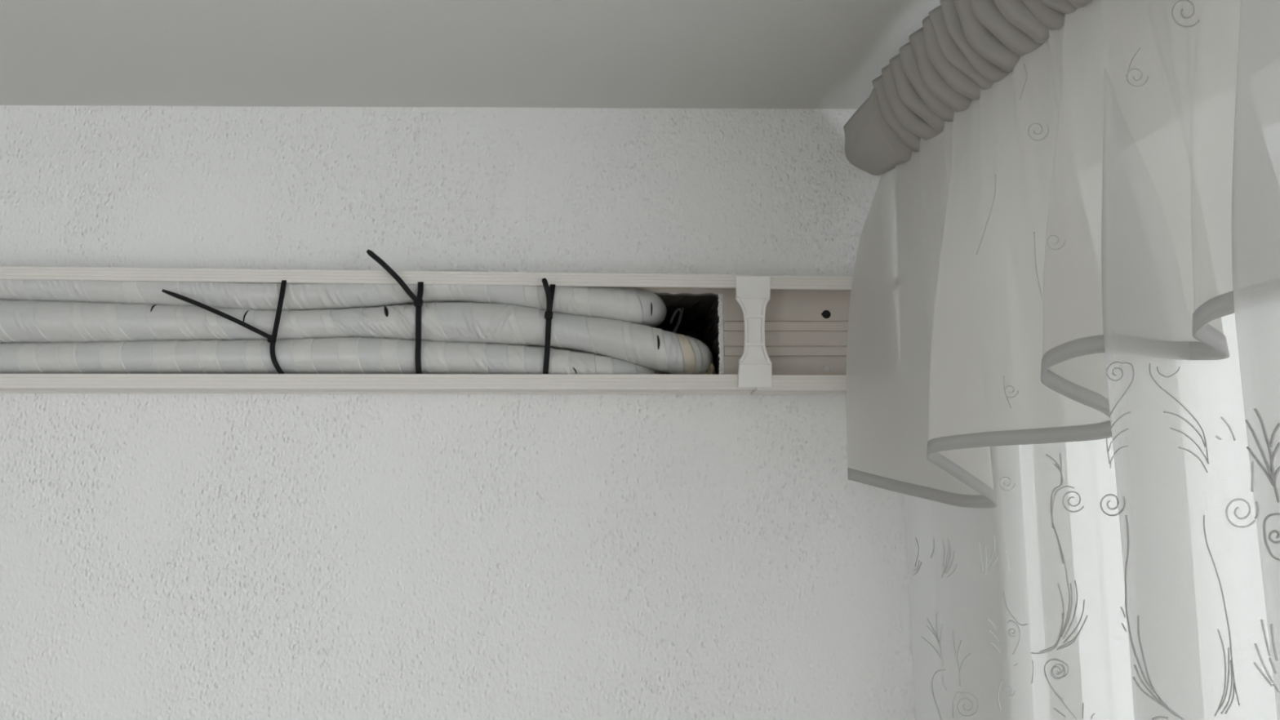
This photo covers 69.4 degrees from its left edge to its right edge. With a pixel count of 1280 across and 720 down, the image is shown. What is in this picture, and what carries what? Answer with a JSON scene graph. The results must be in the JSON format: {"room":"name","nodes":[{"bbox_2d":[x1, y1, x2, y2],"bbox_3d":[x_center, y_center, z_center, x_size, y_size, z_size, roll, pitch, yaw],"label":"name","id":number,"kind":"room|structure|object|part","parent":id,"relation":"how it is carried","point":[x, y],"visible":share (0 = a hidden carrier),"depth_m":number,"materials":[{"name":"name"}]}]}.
{"room":"living room","nodes":[
{"label":"living room","id":0,"kind":"room"},
{"bbox_2d":[0,105,915,719],"bbox_3d":[-0.981,0.926,0.964,3.316,2.449,0.320,0,-8,-2],"label":"wall","id":1,"kind":"structure","parent":0,"point":[163,556],"depth_m":0.95,"materials":[{"name":"white paint"}]},
{"bbox_2d":[0,266,756,394],"bbox_3d":[-0.286,-0.028,0.947,0.806,0.124,0.040,0,-8,-2],"label":"cable trunking","id":2,"kind":"object","parent":1,"relation":"attached to","point":[726,383],"visible":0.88,"depth_m":0.93,"materials":[{"name":"beige plastic"}]},
{"bbox_2d":[0,269,666,327],"bbox_3d":[-0.340,-0.059,0.997,0.746,0.055,0.132,0,-8,-2],"label":"insulated pipe","id":3,"kind":"object","parent":2,"relation":"in","point":[642,307],"visible":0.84,"depth_m":0.94,"materials":[{"name":"white plastic"}]},
{"bbox_2d":[161,280,286,373],"bbox_3d":[-0.408,-0.034,0.921,0.129,0.105,0.038,4,-9,-23],"label":"cable tie","id":4,"kind":"object","parent":3,"relation":"attached to","point":[272,339],"visible":0.83,"depth_m":0.92,"materials":[{"name":"black plastic"}]},
{"bbox_2d":[366,249,423,373],"bbox_3d":[-0.236,-0.045,0.932,0.033,0.128,0.077,-7,-11,41],"label":"cable tie","id":5,"kind":"object","parent":3,"relation":"attached to","point":[418,301],"visible":0.84,"depth_m":0.93,"materials":[{"name":"black plastic"}]},
{"bbox_2d":[542,277,555,373],"bbox_3d":[-0.093,-0.030,0.944,0.013,0.102,0.053,0,-8,-2],"label":"cable tie","id":6,"kind":"object","parent":3,"relation":"attached to","point":[549,291],"visible":0.85,"depth_m":0.93,"materials":[{"name":"black plastic"}]},
{"bbox_2d":[0,337,669,373],"bbox_3d":[-0.330,0.002,0.946,0.747,0.051,0.102,1,-8,-8],"label":"insulated pipe","id":7,"kind":"object","parent":2,"relation":"in","point":[331,355],"visible":0.76,"depth_m":0.93,"materials":[{"name":"white plastic"}]},
{"bbox_2d":[0,299,713,373],"bbox_3d":[-0.310,-0.016,0.993,0.794,0.074,0.149,0,-8,-2],"label":"insulated pipe","id":8,"kind":"object","parent":2,"relation":"in","point":[650,347],"visible":0.94,"depth_m":0.93,"materials":[{"name":"beige plastic"}]},
{"bbox_3d":[-0.287,-0.026,0.966,0.806,0.115,0.002,0,-8,-2],"label":"plate","id":9,"kind":"part","parent":2,"relation":"part of","materials":[{"name":"plastic"}]},
{"bbox_2d":[669,307,681,324],"bbox_3d":[0.041,-0.050,1.043,0.004,0.022,0.024,-6,-10,34],"label":"cable","id":10,"kind":"object","parent":1,"relation":"in","point":[677,309],"visible":1,"depth_m":1.04,"materials":[{"name":"grey plastic"}]},
{"bbox_2d":[672,306,684,333],"bbox_3d":[0.044,-0.044,1.051,0.006,0.036,0.025,-5,-10,32],"label":"cable","id":11,"kind":"object","parent":1,"relation":"in","point":[679,319],"visible":0.91,"depth_m":1.05,"materials":[{"name":"grey plastic"}]},
{"bbox_2d":[704,362,715,373],"bbox_3d":[0.073,0.015,1.008,0.019,0.040,0.050,0,-8,-2],"label":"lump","id":12,"kind":"object","parent":1,"relation":"attached to","point":[711,371],"visible":0.16,"depth_m":0.99,"materials":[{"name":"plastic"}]},
{"bbox_2d":[751,275,853,395],"bbox_3d":[0.193,-0.025,0.964,0.150,0.120,0.040,0,-8,-2],"label":"cable trunking","id":13,"kind":"object","parent":1,"relation":"attached to","point":[806,317],"visible":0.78,"depth_m":0.98,"materials":[{"name":"beige plastic"}]},
{"bbox_2d":[735,275,772,387],"bbox_3d":[0.116,-0.029,0.939,0.037,0.115,0.005,0,-8,-2],"label":"clip","id":14,"kind":"object","parent":13,"relation":"attached to","point":[753,292],"visible":1,"depth_m":0.94,"materials":[{"name":"white plastic"}]},
{"bbox_3d":[0.192,-0.022,0.982,0.150,0.111,0.002,0,-8,-2],"label":"plate","id":15,"kind":"part","parent":13,"relation":"part of","materials":[{"name":"plastic"}]},
{"bbox_2d":[0,0,940,109],"bbox_3d":[-0.741,-0.567,-0.678,3.666,0.135,3.420,0,-8,-2],"label":"ceiling","id":16,"kind":"structure","parent":0,"point":[641,54],"depth_m":0.88,"materials":[{"name":"grey paint"}]},
{"bbox_3d":[0.709,0.655,-0.836,0.540,2.460,3.535,0,-8,-2],"label":"wall","id":17,"kind":"structure","parent":0,"visible":0},
{"bbox_3d":[0.373,-0.286,0.683,0.154,0.020,0.631,0,-8,-2],"label":"rail","id":18,"kind":"object","parent":17,"relation":"attached to","visible":0},
{"bbox_2d":[843,0,1240,508],"bbox_3d":[0.296,-0.103,0.667,0.098,0.420,0.672,1,-8,-9],"label":"valance","id":19,"kind":"object","parent":18,"relation":"hanging from","point":[975,316],"visible":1,"depth_m":0.73,"materials":[{"name":"grey fabric"}]},
{"bbox_2d":[904,0,1279,719],"bbox_3d":[0.333,0.897,0.522,0.101,2.318,0.654,0,-8,-2],"label":"sheer curtain","id":20,"kind":"object","parent":18,"relation":"hanging from","point":[1134,573],"visible":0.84,"depth_m":0.57,"materials":[{"name":"grey fabric"}]}
]}

